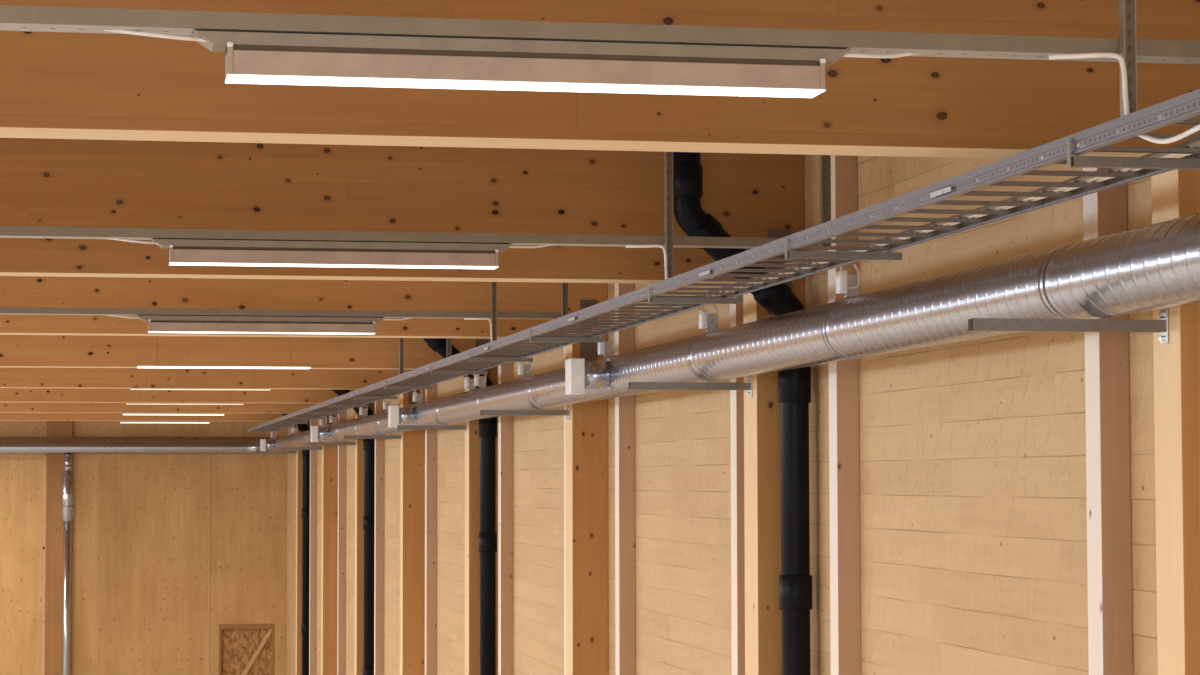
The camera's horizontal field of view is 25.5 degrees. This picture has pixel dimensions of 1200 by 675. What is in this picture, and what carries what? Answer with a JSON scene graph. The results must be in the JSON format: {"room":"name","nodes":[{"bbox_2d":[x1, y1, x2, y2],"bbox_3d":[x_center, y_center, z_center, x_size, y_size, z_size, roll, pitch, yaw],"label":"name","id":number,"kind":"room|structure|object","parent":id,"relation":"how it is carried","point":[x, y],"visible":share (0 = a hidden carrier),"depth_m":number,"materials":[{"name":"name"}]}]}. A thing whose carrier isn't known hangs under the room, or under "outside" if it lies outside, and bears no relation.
{"room":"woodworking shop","nodes":[
{"label":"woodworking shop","id":0,"kind":"room"},
{"bbox_2d":[0,421,287,674],"bbox_3d":[-13.036,4.082,46.343,15.460,6.850,0.200,0,-3,-11],"label":"wall","id":1,"kind":"structure","parent":0,"point":[139,559],"depth_m":47.19,"materials":[{"name":"brown wood"}]},
{"bbox_2d":[42,455,45,674],"bbox_3d":[-9.809,4.800,46.790,0.050,5.450,0.035,0,-3,-11],"label":"trim","id":2,"kind":"structure","parent":1,"relation":"attached to","point":[44,456],"depth_m":46.81,"materials":[{"name":"brown wood"}]},
{"bbox_2d":[44,421,72,674],"bbox_3d":[-9.563,4.103,46.864,0.450,6.849,0.050,0,-3,-11],"label":"wall post","id":3,"kind":"object","parent":1,"relation":"attached to","point":[55,463],"visible":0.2,"depth_m":46.84,"materials":[{"name":"brown wood"}]},
{"bbox_2d":[0,437,278,440],"bbox_3d":[-10.164,1.787,46.857,9.260,0.075,0.090,0,-3,-11],"label":"trim","id":4,"kind":"structure","parent":1,"relation":"attached to","point":[1,438],"depth_m":47.17,"materials":[{"name":"brown wood"}]},
{"bbox_2d":[208,456,209,674],"bbox_3d":[-6.977,4.833,47.332,0.023,5.430,0.008,0,-3,-11],"label":"trim","id":5,"kind":"structure","parent":1,"relation":"attached to","point":[209,456],"depth_m":47.36,"materials":[{"name":"brown wood"}]},
{"bbox_2d":[219,623,274,674],"bbox_3d":[-6.314,6.336,47.417,0.995,2.435,0.075,0,-3,-11],"label":"door","id":6,"kind":"structure","parent":1,"relation":"in","point":[244,649],"depth_m":47.47,"materials":[{"name":"brown wood"}]},
{"bbox_2d":[468,370,484,378],"bbox_3d":[-1.036,0.326,22.141,0.176,0.180,0.154,0,-3,-11],"label":"socket","id":7,"kind":"object","parent":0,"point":[471,376],"depth_m":22.07,"materials":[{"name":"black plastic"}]},
{"bbox_2d":[0,213,1199,453],"bbox_3d":[-2.317,0.852,26.632,8.716,0.234,44.660,1,-3,-22],"label":"spiral duct","id":8,"kind":"object","parent":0,"point":[1156,266],"visible":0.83,"depth_m":9.91,"materials":[{"name":"metal"}]},
{"bbox_2d":[61,454,73,674],"bbox_3d":[-9.331,4.776,46.440,0.216,5.458,0.216,-1,-3,22],"label":"duct","id":9,"kind":"object","parent":8,"relation":"attached to","point":[67,498],"visible":1,"depth_m":46.44,"materials":[{"name":"metal"}]},
{"bbox_2d":[413,389,422,402],"bbox_3d":[-1.741,0.519,23.995,0.297,0.142,0.062,0,-3,-9],"label":"junction box","id":10,"kind":"object","parent":8,"relation":"on","point":[416,397],"visible":0.67,"depth_m":24.00,"materials":[{"name":"white plastic"}]},
{"bbox_2d":[464,374,475,389],"bbox_3d":[-1.098,0.335,20.559,0.297,0.142,0.062,0,-3,-9],"label":"junction box","id":11,"kind":"object","parent":8,"relation":"on","point":[468,383],"visible":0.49,"depth_m":20.59,"materials":[{"name":"white plastic"}]},
{"bbox_2d":[474,374,485,387],"bbox_3d":[-0.997,0.305,20.019,0.297,0.142,0.062,0,-3,-9],"label":"junction box","id":12,"kind":"object","parent":8,"relation":"on","point":[480,381],"visible":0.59,"depth_m":20.04,"materials":[{"name":"white plastic"}]},
{"bbox_2d":[518,362,530,376],"bbox_3d":[-0.601,0.192,17.909,0.297,0.142,0.062,0,-3,-9],"label":"junction box","id":13,"kind":"object","parent":8,"relation":"on","point":[523,369],"visible":0.59,"depth_m":17.92,"materials":[{"name":"white plastic"}]},
{"bbox_2d":[598,334,613,356],"bbox_3d":[-0.059,0.036,15.014,0.297,0.142,0.062,0,-3,-9],"label":"junction box","id":14,"kind":"object","parent":8,"relation":"on","point":[606,348],"visible":0.6,"depth_m":15.03,"materials":[{"name":"white plastic"}]},
{"bbox_2d":[665,303,718,331],"bbox_3d":[0.419,-0.102,12.462,0.297,0.142,0.062,0,-3,-9],"label":"junction box","id":15,"kind":"object","parent":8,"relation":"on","point":[708,321],"visible":0.75,"depth_m":12.47,"materials":[{"name":"white plastic"}]},
{"bbox_2d":[785,262,859,296],"bbox_3d":[0.857,-0.227,10.126,0.297,0.142,0.062,0,-3,-9],"label":"junction box","id":16,"kind":"object","parent":8,"relation":"on","point":[848,285],"visible":0.78,"depth_m":10.14,"materials":[{"name":"white plastic"}]},
{"bbox_2d":[287,155,1157,674],"bbox_3d":[-0.554,2.709,21.145,0.200,6.850,54.000,0,-3,-11],"label":"wall","id":17,"kind":"structure","parent":0,"point":[973,496],"depth_m":11.18,"materials":[{"name":"wood"}]},
{"bbox_2d":[282,414,309,674],"bbox_3d":[-4.859,3.812,41.614,0.663,6.849,0.154,0,-3,-11],"label":"drainpipe","id":18,"kind":"object","parent":17,"relation":"attached to","point":[301,427],"visible":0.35,"depth_m":41.63,"materials":[{"name":"black plastic"}]},
{"bbox_2d":[301,624,308,633],"bbox_3d":[-4.607,4.563,41.620,0.154,0.150,0.154,0,-3,-11],"label":"socket","id":19,"kind":"object","parent":18,"relation":"attached to","point":[304,627],"depth_m":41.55,"materials":[{"name":"black plastic"}]},
{"bbox_2d":[302,508,309,518],"bbox_3d":[-4.611,2.764,41.717,0.154,0.161,0.154,0,-3,-11],"label":"socket","id":20,"kind":"object","parent":18,"relation":"attached to","point":[305,511],"depth_m":41.65,"materials":[{"name":"black plastic"}]},
{"bbox_2d":[309,419,316,674],"bbox_3d":[-4.436,3.781,41.041,0.103,6.849,0.130,0,-3,-11],"label":"stud","id":21,"kind":"object","parent":17,"relation":"attached to","point":[313,453],"visible":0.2,"depth_m":41.00,"materials":[{"name":"brown wood"}]},
{"bbox_2d":[337,410,345,674],"bbox_3d":[-3.517,3.517,36.134,0.103,6.849,0.130,0,-3,-11],"label":"stud","id":22,"kind":"object","parent":17,"relation":"attached to","point":[341,592],"visible":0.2,"depth_m":36.10,"materials":[{"name":"brown wood"}]},
{"bbox_2d":[331,389,374,674],"bbox_3d":[-3.020,3.284,31.798,0.663,6.849,0.154,0,-3,-11],"label":"drainpipe","id":23,"kind":"object","parent":17,"relation":"attached to","point":[368,444],"visible":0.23,"depth_m":31.83,"materials":[{"name":"black plastic"}]},
{"bbox_2d":[354,404,368,415],"bbox_3d":[-2.874,0.854,31.956,0.176,0.180,0.154,0,-3,-11],"label":"socket","id":24,"kind":"object","parent":23,"relation":"attached to","point":[356,409],"depth_m":31.90,"materials":[{"name":"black plastic"}]},
{"bbox_2d":[363,517,374,529],"bbox_3d":[-2.772,2.235,31.901,0.154,0.161,0.154,0,-3,-11],"label":"socket","id":25,"kind":"object","parent":23,"relation":"attached to","point":[368,522],"depth_m":31.83,"materials":[{"name":"black plastic"}]},
{"bbox_2d":[363,439,374,450],"bbox_3d":[-2.774,1.237,31.955,0.154,0.248,0.154,0,-3,-11],"label":"socket","id":26,"kind":"object","parent":23,"relation":"attached to","point":[368,444],"depth_m":31.88,"materials":[{"name":"black plastic"}]},
{"bbox_2d":[374,399,384,674],"bbox_3d":[-2.598,3.252,31.226,0.103,6.849,0.130,0,-3,-11],"label":"stud","id":27,"kind":"object","parent":17,"relation":"attached to","point":[379,443],"visible":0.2,"depth_m":31.21,"materials":[{"name":"brown wood"}]},
{"bbox_2d":[425,384,436,674],"bbox_3d":[-1.679,2.988,26.319,0.103,6.849,0.130,0,-3,-11],"label":"stud","id":28,"kind":"object","parent":17,"relation":"attached to","point":[430,394],"visible":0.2,"depth_m":26.31,"materials":[{"name":"brown wood"}]},
{"bbox_2d":[423,338,496,674],"bbox_3d":[-1.182,2.755,21.983,0.663,6.849,0.154,0,-3,-11],"label":"drainpipe","id":29,"kind":"object","parent":17,"relation":"attached to","point":[488,426],"visible":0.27,"depth_m":22.04,"materials":[{"name":"black plastic"}]},
{"bbox_2d":[428,338,445,351],"bbox_3d":[-1.354,0.037,22.097,0.160,0.165,0.152,0,-3,-11],"label":"socket","id":30,"kind":"object","parent":29,"relation":"attached to","point":[436,344],"depth_m":22.04,"materials":[{"name":"black plastic"}]},
{"bbox_2d":[479,533,496,552],"bbox_3d":[-0.934,1.707,22.086,0.154,0.161,0.154,0,-3,-11],"label":"socket","id":31,"kind":"object","parent":29,"relation":"attached to","point":[487,541],"depth_m":22.02,"materials":[{"name":"black plastic"}]},
{"bbox_2d":[479,417,496,436],"bbox_3d":[-0.936,0.709,22.139,0.154,0.248,0.154,0,-3,-11],"label":"socket","id":32,"kind":"object","parent":29,"relation":"attached to","point":[488,426],"depth_m":22.07,"materials":[{"name":"black plastic"}]},
{"bbox_2d":[498,362,512,674],"bbox_3d":[-0.759,2.724,21.411,0.103,6.849,0.130,0,-3,-11],"label":"stud","id":33,"kind":"object","parent":17,"relation":"attached to","point":[505,371],"visible":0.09,"depth_m":21.42,"materials":[{"name":"brown wood"}]},
{"bbox_2d":[564,347,565,674],"bbox_3d":[-0.185,2.559,18.346,0.103,6.849,0.130,0,-3,-11],"label":"stud","id":34,"kind":"object","parent":17,"relation":"attached to","point":[564,347],"visible":0.02,"depth_m":18.42,"materials":[{"name":"brown wood"}]},
{"bbox_2d":[615,283,635,674],"bbox_3d":[0.160,2.459,16.503,0.103,6.849,0.130,0,-3,-11],"label":"stud","id":35,"kind":"object","parent":17,"relation":"attached to","point":[625,634],"visible":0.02,"depth_m":16.52,"materials":[{"name":"brown wood"}]},
{"bbox_2d":[730,295,744,674],"bbox_3d":[0.734,2.295,13.438,0.103,6.849,0.130,0,-3,-11],"label":"stud","id":36,"kind":"object","parent":17,"relation":"attached to","point":[736,310],"visible":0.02,"depth_m":13.46,"materials":[{"name":"brown wood"}]},
{"bbox_2d":[673,152,811,674],"bbox_3d":[0.656,2.227,12.168,0.663,6.849,0.154,0,-3,-11],"label":"drainpipe","id":37,"kind":"object","parent":17,"relation":"attached to","point":[794,385],"visible":0.74,"depth_m":12.23,"materials":[{"name":"black plastic"}]},
{"bbox_2d":[673,164,702,197],"bbox_3d":[0.399,-0.722,12.278,0.152,0.150,0.152,0,-3,-11],"label":"socket","id":38,"kind":"object","parent":37,"relation":"attached to","point":[687,178],"depth_m":12.21,"materials":[{"name":"black plastic"}]},
{"bbox_2d":[687,213,721,248],"bbox_3d":[0.484,-0.492,12.282,0.160,0.165,0.152,0,-3,-11],"label":"socket","id":39,"kind":"object","parent":37,"relation":"attached to","point":[698,224],"depth_m":12.21,"materials":[{"name":"black plastic"}]},
{"bbox_2d":[754,283,791,312],"bbox_3d":[0.802,-0.203,12.326,0.176,0.180,0.154,0,-3,-11],"label":"socket","id":40,"kind":"object","parent":37,"relation":"attached to","point":[777,298],"depth_m":12.27,"materials":[{"name":"black plastic"}]},
{"bbox_2d":[778,366,810,402],"bbox_3d":[0.902,0.180,12.324,0.154,0.248,0.154,0,-3,-11],"label":"socket","id":41,"kind":"object","parent":37,"relation":"attached to","point":[794,385],"depth_m":12.26,"materials":[{"name":"black plastic"}]},
{"bbox_2d":[779,575,811,610],"bbox_3d":[0.904,1.178,12.271,0.154,0.161,0.154,0,-3,-11],"label":"socket","id":42,"kind":"object","parent":37,"relation":"attached to","point":[795,591],"depth_m":12.21,"materials":[{"name":"black plastic"}]},
{"bbox_2d":[828,155,860,674],"bbox_3d":[1.079,2.195,11.595,0.103,6.849,0.130,0,-3,-11],"label":"stud","id":43,"kind":"object","parent":17,"relation":"attached to","point":[844,456],"visible":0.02,"depth_m":11.62,"materials":[{"name":"brown wood"}]},
{"bbox_2d":[1083,168,1132,674],"bbox_3d":[1.653,2.030,8.530,0.103,6.849,0.130,0,-3,-11],"label":"stud","id":44,"kind":"object","parent":17,"relation":"attached to","point":[1107,394],"visible":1,"depth_m":8.56,"materials":[{"name":"brown wood"}]},
{"bbox_2d":[247,89,1199,431],"bbox_3d":[-1.858,0.469,23.212,0.402,0.080,38.900,0,-3,-11],"label":"cable tray","id":45,"kind":"object","parent":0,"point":[1180,110],"visible":1,"depth_m":8.70,"materials":[{"name":"metal"}]},
{"bbox_2d":[575,140,1199,333],"bbox_3d":[-1.745,0.447,23.082,0.026,0.016,39.000,0,-3,-11],"label":"cable","id":46,"kind":"object","parent":45,"relation":"on","point":[1192,143],"visible":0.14,"depth_m":7.74,"materials":[{"name":"plastic"}]},
{"bbox_2d":[589,154,1190,333],"bbox_3d":[-1.699,0.448,23.090,0.026,0.016,39.000,0,-3,-11],"label":"cable","id":47,"kind":"object","parent":45,"relation":"on","point":[1179,155],"visible":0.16,"depth_m":7.50,"materials":[{"name":"plastic"}]},
{"bbox_2d":[584,145,1199,333],"bbox_3d":[-1.720,0.447,23.086,0.028,0.018,39.000,0,-3,-11],"label":"cable","id":48,"kind":"object","parent":45,"relation":"on","point":[1198,146],"visible":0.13,"depth_m":7.95,"materials":[{"name":"plastic"}]},
{"bbox_3d":[-8.179,-0.866,20.012,15.660,0.200,54.200,0,-3,-11],"label":"ceiling","id":49,"kind":"structure","parent":0,"visible":0},
{"bbox_2d":[0,413,309,420],"bbox_3d":[-9.607,0.831,41.192,10.259,0.918,0.215,0,-3,-11],"label":"roof beam","id":50,"kind":"structure","parent":49,"relation":"attached to","point":[3,416],"depth_m":41.49,"materials":[{"name":"brown wood"}]},
{"bbox_2d":[0,402,317,413],"bbox_3d":[-8.688,0.567,36.284,10.259,0.918,0.215,0,-3,-11],"label":"roof beam","id":51,"kind":"structure","parent":49,"relation":"attached to","point":[5,407],"depth_m":36.60,"materials":[{"name":"brown wood"}]},
{"bbox_2d":[121,422,208,422],"bbox_3d":[-6.593,0.805,40.251,1.326,0.982,0.115,0,-3,-11],"label":"strip light","id":52,"kind":"object","parent":49,"relation":"hanging from","point":[121,422],"visible":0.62,"depth_m":40.17,"materials":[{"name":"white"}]},
{"bbox_2d":[123,404,223,414],"bbox_3d":[-5.674,0.541,35.343,1.326,0.982,0.115,0,-3,-11],"label":"strip light","id":53,"kind":"object","parent":49,"relation":"hanging from","point":[134,413],"visible":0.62,"depth_m":35.22,"materials":[{"name":"white"}]},
{"bbox_2d":[123,414,223,414],"bbox_3d":[-5.673,1.027,35.317,1.326,0.008,0.115,0,-3,-11],"label":"diffuser","id":54,"kind":"object","parent":53,"relation":"attached to","point":[123,414],"depth_m":35.26,"materials":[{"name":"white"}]},
{"bbox_2d":[126,403,243,404],"bbox_3d":[-4.755,0.277,30.436,1.326,0.982,0.115,0,-3,-11],"label":"strip light","id":55,"kind":"object","parent":49,"relation":"hanging from","point":[126,403],"visible":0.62,"depth_m":30.41,"materials":[{"name":"white"}]},
{"bbox_2d":[152,404,243,404],"bbox_3d":[-4.754,0.766,30.410,1.326,0.003,0.115,0,-3,-11],"label":"diffuser","id":56,"kind":"object","parent":55,"relation":"attached to","point":[152,404],"depth_m":30.44,"materials":[{"name":"white"}]},
{"bbox_2d":[0,388,374,402],"bbox_3d":[-7.769,0.302,31.377,10.259,0.918,0.215,0,-3,-11],"label":"roof beam","id":57,"kind":"structure","parent":49,"relation":"attached to","point":[51,395],"depth_m":31.74,"materials":[{"name":"brown wood"}]},
{"bbox_2d":[131,387,269,389],"bbox_3d":[-3.836,0.012,25.528,1.326,0.982,0.115,0,-3,-11],"label":"strip light","id":58,"kind":"object","parent":49,"relation":"hanging from","point":[132,388],"visible":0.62,"depth_m":25.43,"materials":[{"name":"white"}]},
{"bbox_2d":[131,389,241,389],"bbox_3d":[-3.835,0.501,25.502,1.326,0.003,0.115,0,-3,-11],"label":"diffuser","id":59,"kind":"object","parent":58,"relation":"attached to","point":[131,389],"depth_m":25.42,"materials":[{"name":"white"}]},
{"bbox_2d":[0,367,407,389],"bbox_3d":[-6.849,0.038,26.469,10.259,0.918,0.215,0,-3,-11],"label":"roof beam","id":60,"kind":"structure","parent":49,"relation":"attached to","point":[10,377],"depth_m":26.85,"materials":[{"name":"brown wood"}]},
{"bbox_2d":[408,370,419,403],"bbox_3d":[-1.910,0.483,27.256,0.115,0.403,0.007,0,-3,-11],"label":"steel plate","id":61,"kind":"object","parent":60,"relation":"attached to","point":[410,393],"visible":0.21,"depth_m":27.24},
{"bbox_2d":[137,336,310,368],"bbox_3d":[-2.916,-0.252,20.620,1.326,0.982,0.115,0,-3,-11],"label":"strip light","id":62,"kind":"object","parent":49,"relation":"hanging from","point":[139,366],"visible":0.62,"depth_m":20.55,"materials":[{"name":"white"}]},
{"bbox_2d":[137,366,310,368],"bbox_3d":[-2.915,0.235,20.594,1.326,0.008,0.115,0,-3,-11],"label":"diffuser","id":63,"kind":"object","parent":62,"relation":"attached to","point":[213,367],"depth_m":20.57,"materials":[{"name":"white"}]},
{"bbox_2d":[0,335,496,369],"bbox_3d":[-5.930,-0.226,21.561,10.259,0.918,0.215,0,-3,-11],"label":"roof beam","id":64,"kind":"structure","parent":49,"relation":"attached to","point":[23,351],"depth_m":21.95,"materials":[{"name":"brown wood"}]},
{"bbox_2d":[475,340,488,376],"bbox_3d":[-0.991,0.219,22.348,0.115,0.403,0.007,0,-3,-11],"label":"steel plate","id":65,"kind":"object","parent":64,"relation":"attached to","point":[477,342],"visible":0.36,"depth_m":22.35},
{"bbox_2d":[0,276,607,338],"bbox_3d":[-5.011,-0.490,16.654,10.259,0.918,0.215,0,-3,-11],"label":"roof beam","id":66,"kind":"structure","parent":49,"relation":"attached to","point":[15,291],"depth_m":17.10,"materials":[{"name":"brown wood"}]},
{"bbox_2d":[580,300,597,360],"bbox_3d":[-0.072,-0.045,17.441,0.115,0.403,0.007,0,-3,-11],"label":"steel plate","id":67,"kind":"object","parent":66,"relation":"attached to","point":[588,350],"visible":0.43,"depth_m":17.43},
{"bbox_2d":[399,338,403,373],"bbox_3d":[-1.554,-0.207,20.792,0.033,1.059,0.028,0,-3,-11],"label":"hanger","id":68,"kind":"object","parent":49,"relation":"hanging from","point":[401,340],"visible":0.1,"depth_m":20.77,"materials":[{"name":"metal"}]},
{"bbox_2d":[0,138,804,283],"bbox_3d":[-4.092,-0.755,11.746,10.259,0.918,0.215,0,-3,-11],"label":"roof beam","id":69,"kind":"structure","parent":49,"relation":"attached to","point":[44,182],"depth_m":12.21,"materials":[{"name":"brown wood"}]},
{"bbox_2d":[767,229,791,313],"bbox_3d":[0.847,-0.310,12.533,0.115,0.403,0.007,0,-3,-11],"label":"steel plate","id":70,"kind":"object","parent":69,"relation":"attached to","point":[771,233],"visible":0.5,"depth_m":12.54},
{"bbox_2d":[446,338,450,356],"bbox_3d":[-1.187,-0.289,20.865,0.037,0.889,0.028,0,-3,-11],"label":"hanger","id":71,"kind":"object","parent":49,"relation":"hanging from","point":[448,340],"visible":0.1,"depth_m":20.84,"materials":[{"name":"metal"}]},
{"bbox_2d":[491,282,496,340],"bbox_3d":[-0.634,-0.471,15.885,0.033,1.059,0.028,0,-3,-11],"label":"hanger","id":72,"kind":"object","parent":49,"relation":"hanging from","point":[493,284],"visible":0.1,"depth_m":15.86,"materials":[{"name":"metal"}]},
{"bbox_2d":[0,307,560,318],"bbox_3d":[-4.029,-0.160,15.308,7.700,0.037,0.105,0,-3,-11],"label":"channel","id":73,"kind":"object","parent":72,"relation":"hanging from","point":[3,310],"visible":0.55,"depth_m":15.65,"materials":[{"name":"grey metal"}]},
{"bbox_2d":[107,315,410,334],"bbox_3d":[-2.006,-0.080,15.685,1.828,0.109,0.122,0,-3,-11],"label":"strip light","id":74,"kind":"object","parent":73,"relation":"attached to","point":[156,323],"visible":1,"depth_m":15.63,"materials":[{"name":"metal"}]},
{"bbox_2d":[148,331,374,334],"bbox_3d":[-1.996,-0.027,15.687,1.326,0.002,0.115,0,-3,-11],"label":"diffuser","id":75,"kind":"object","parent":74,"relation":"attached to","point":[238,332],"depth_m":15.67,"materials":[{"name":"white"}]},
{"bbox_2d":[464,317,518,342],"bbox_3d":[-0.600,-0.040,15.674,0.119,0.180,0.586,2,-4,-35],"label":"cable","id":76,"kind":"object","parent":73,"relation":"hanging from","point":[482,318],"visible":0.57,"depth_m":15.83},
{"bbox_2d":[561,283,567,316],"bbox_3d":[-0.211,-0.552,15.968,0.039,0.889,0.028,0,-3,-11],"label":"hanger","id":77,"kind":"object","parent":49,"relation":"hanging from","point":[564,286],"visible":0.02,"depth_m":15.94,"materials":[{"name":"metal"}]},
{"bbox_2d":[0,0,1199,158],"bbox_3d":[-3.173,-1.019,6.838,10.259,0.918,0.215,0,-3,-11],"label":"roof beam","id":78,"kind":"structure","parent":49,"relation":"attached to","point":[54,85],"depth_m":7.35,"materials":[{"name":"brown wood"}]},
{"bbox_2d":[664,152,673,277],"bbox_3d":[0.285,-0.735,10.977,0.033,1.059,0.028,0,-3,-11],"label":"hanger","id":79,"kind":"object","parent":49,"relation":"hanging from","point":[668,156],"visible":0.36,"depth_m":10.96,"materials":[{"name":"metal"}]},
{"bbox_2d":[819,155,830,245],"bbox_3d":[0.942,-0.815,11.104,0.043,0.889,0.028,0,-3,-11],"label":"hanger","id":80,"kind":"object","parent":49,"relation":"hanging from","point":[824,160],"visible":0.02,"depth_m":11.09,"materials":[{"name":"metal"}]},
{"bbox_2d":[0,226,817,248],"bbox_3d":[-2.997,-0.424,10.421,7.930,0.037,0.105,0,-3,-11],"label":"channel","id":81,"kind":"object","parent":80,"relation":"hanging from","point":[5,231],"visible":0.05,"depth_m":10.76,"materials":[{"name":"grey metal"}]},
{"bbox_2d":[104,238,550,268],"bbox_3d":[-1.086,-0.345,10.777,1.828,0.109,0.122,0,-3,-11],"label":"strip light","id":82,"kind":"object","parent":81,"relation":"attached to","point":[182,251],"visible":1,"depth_m":10.73,"materials":[{"name":"metal"}]},
{"bbox_2d":[169,262,497,268],"bbox_3d":[-1.077,-0.291,10.779,1.326,0.002,0.115,0,-3,-11],"label":"diffuser","id":83,"kind":"object","parent":82,"relation":"attached to","point":[435,265],"depth_m":10.76,"materials":[{"name":"white"}]},
{"bbox_2d":[626,244,712,278],"bbox_3d":[0.319,-0.305,10.766,0.119,0.180,0.586,2,-4,-35],"label":"cable","id":84,"kind":"object","parent":81,"relation":"hanging from","point":[649,245],"visible":0.64,"depth_m":10.93,"materials":[{"name":"plastic"}]},
{"bbox_2d":[1119,0,1136,116],"bbox_3d":[1.204,-1.000,6.069,0.033,1.059,0.028,0,-3,-11],"label":"hanger","id":85,"kind":"object","parent":49,"relation":"hanging from","point":[1127,8],"visible":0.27,"depth_m":6.04,"materials":[{"name":"metal"}]},
{"bbox_2d":[0,5,1199,64],"bbox_3d":[-2.078,-0.688,5.514,7.930,0.037,0.105,0,-3,-11],"label":"channel","id":86,"kind":"object","parent":85,"relation":"hanging from","point":[12,18],"visible":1,"depth_m":5.84,"materials":[{"name":"grey metal"}]},
{"bbox_2d":[104,29,918,97],"bbox_3d":[-0.167,-0.609,5.870,1.828,0.109,0.122,0,-3,-11],"label":"strip light","id":87,"kind":"object","parent":86,"relation":"attached to","point":[251,57],"visible":1,"depth_m":5.82,"materials":[{"name":"metal"}]},
{"bbox_2d":[225,74,825,97],"bbox_3d":[-0.158,-0.555,5.871,1.326,0.002,0.115,0,-3,-11],"label":"diffuser","id":88,"kind":"object","parent":87,"relation":"attached to","point":[596,83],"depth_m":5.86,"materials":[{"name":"white"}]},
{"bbox_2d":[1049,52,1199,143],"bbox_3d":[1.323,-0.552,5.721,0.124,0.229,0.905,2,-4,-33],"label":"cable","id":89,"kind":"object","parent":86,"relation":"hanging from","point":[1119,57],"visible":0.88,"depth_m":6.01,"materials":[{"name":"plastic"}]},
{"bbox_3d":[-8.164,6.174,19.635,15.660,0.200,54.200,0,-3,-11],"label":"floor","id":90,"kind":"structure","parent":0,"visible":0},
{"bbox_2d":[296,421,309,674],"bbox_3d":[-4.679,4.291,41.952,0.239,5.929,0.260,0,-3,-11],"label":"timber post","id":91,"kind":"object","parent":90,"relation":"on","point":[299,460],"visible":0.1,"depth_m":41.86,"materials":[{"name":"brown wood"}]},
{"bbox_2d":[259,450,296,454],"bbox_3d":[-5.088,1.817,41.982,0.590,0.100,0.052,0,-3,-11],"label":"wall bracket","id":92,"kind":"object","parent":91,"relation":"attached to","point":[296,450],"visible":0.76,"depth_m":41.96,"materials":[{"name":"metal"}]},
{"bbox_2d":[321,414,337,674],"bbox_3d":[-3.760,4.026,37.044,0.239,5.929,0.260,0,-3,-11],"label":"timber post","id":93,"kind":"object","parent":90,"relation":"on","point":[329,562],"visible":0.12,"depth_m":36.97,"materials":[{"name":"brown wood"}]},
{"bbox_2d":[280,445,322,451],"bbox_3d":[-4.169,1.552,37.074,0.590,0.100,0.052,0,-3,-11],"label":"wall bracket","id":94,"kind":"object","parent":93,"relation":"attached to","point":[281,448],"visible":1,"depth_m":37.06,"materials":[{"name":"metal"}]},
{"bbox_2d":[354,403,374,674],"bbox_3d":[-2.841,3.762,32.136,0.239,5.929,0.260,0,-3,-11],"label":"timber post","id":95,"kind":"object","parent":90,"relation":"on","point":[359,452],"visible":0.26,"depth_m":32.07,"materials":[{"name":"brown wood"}]},
{"bbox_2d":[307,440,355,447],"bbox_3d":[-3.250,1.288,32.166,0.590,0.100,0.052,0,-3,-11],"label":"wall bracket","id":96,"kind":"object","parent":95,"relation":"attached to","point":[308,443],"visible":0.93,"depth_m":32.15,"materials":[{"name":"metal"}]},
{"bbox_2d":[400,389,424,674],"bbox_3d":[-1.922,3.498,27.229,0.239,5.929,0.260,0,-3,-11],"label":"timber post","id":97,"kind":"object","parent":90,"relation":"on","point":[412,446],"visible":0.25,"depth_m":27.18,"materials":[{"name":"brown wood"}]},
{"bbox_2d":[344,432,401,441],"bbox_3d":[-2.331,1.024,27.259,0.590,0.100,0.052,0,-3,-11],"label":"wall bracket","id":98,"kind":"object","parent":97,"relation":"attached to","point":[400,435],"visible":1,"depth_m":27.25,"materials":[{"name":"metal"}]},
{"bbox_2d":[465,369,496,674],"bbox_3d":[-1.003,3.234,22.321,0.239,5.929,0.260,0,-3,-11],"label":"timber post","id":99,"kind":"object","parent":90,"relation":"on","point":[472,439],"visible":0.45,"depth_m":22.27,"materials":[{"name":"brown wood"}]},
{"bbox_2d":[397,422,467,433],"bbox_3d":[-1.411,0.759,22.351,0.590,0.100,0.052,0,-3,-11],"label":"wall bracket","id":100,"kind":"object","parent":99,"relation":"attached to","point":[399,427],"visible":0.94,"depth_m":22.34,"materials":[{"name":"metal"}]},
{"bbox_2d":[565,338,607,674],"bbox_3d":[-0.084,2.969,17.413,0.239,5.929,0.260,0,-3,-11],"label":"timber post","id":101,"kind":"object","parent":90,"relation":"on","point":[587,426],"visible":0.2,"depth_m":17.38,"materials":[{"name":"brown wood"}]},
{"bbox_2d":[480,405,569,420],"bbox_3d":[-0.492,0.495,17.443,0.590,0.100,0.052,0,-3,-11],"label":"wall bracket","id":102,"kind":"object","parent":101,"relation":"attached to","point":[482,412],"visible":1,"depth_m":17.43,"materials":[{"name":"metal"}]},
{"bbox_2d":[743,282,804,674],"bbox_3d":[0.836,2.705,12.506,0.239,5.929,0.260,0,-3,-11],"label":"timber post","id":103,"kind":"object","parent":90,"relation":"on","point":[762,470],"visible":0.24,"depth_m":12.48,"materials":[{"name":"brown wood"}]},
{"bbox_2d":[628,376,751,396],"bbox_3d":[0.427,0.231,12.536,0.590,0.100,0.052,0,-3,-11],"label":"wall bracket","id":104,"kind":"object","parent":103,"relation":"attached to","point":[631,385],"visible":0.98,"depth_m":12.52,"materials":[{"name":"metal"}]},
{"bbox_2d":[1151,169,1199,674],"bbox_3d":[1.760,2.439,7.569,0.239,5.929,0.200,0,-3,-11],"label":"timber post","id":105,"kind":"object","parent":90,"relation":"on","point":[1175,193],"visible":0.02,"depth_m":7.60,"materials":[{"name":"brown wood"}]},
{"bbox_2d":[968,309,1168,343],"bbox_3d":[1.346,-0.033,7.628,0.590,0.100,0.052,0,-3,-11],"label":"wall bracket","id":106,"kind":"object","parent":105,"relation":"attached to","point":[1160,326],"visible":1,"depth_m":7.62,"materials":[{"name":"metal"}]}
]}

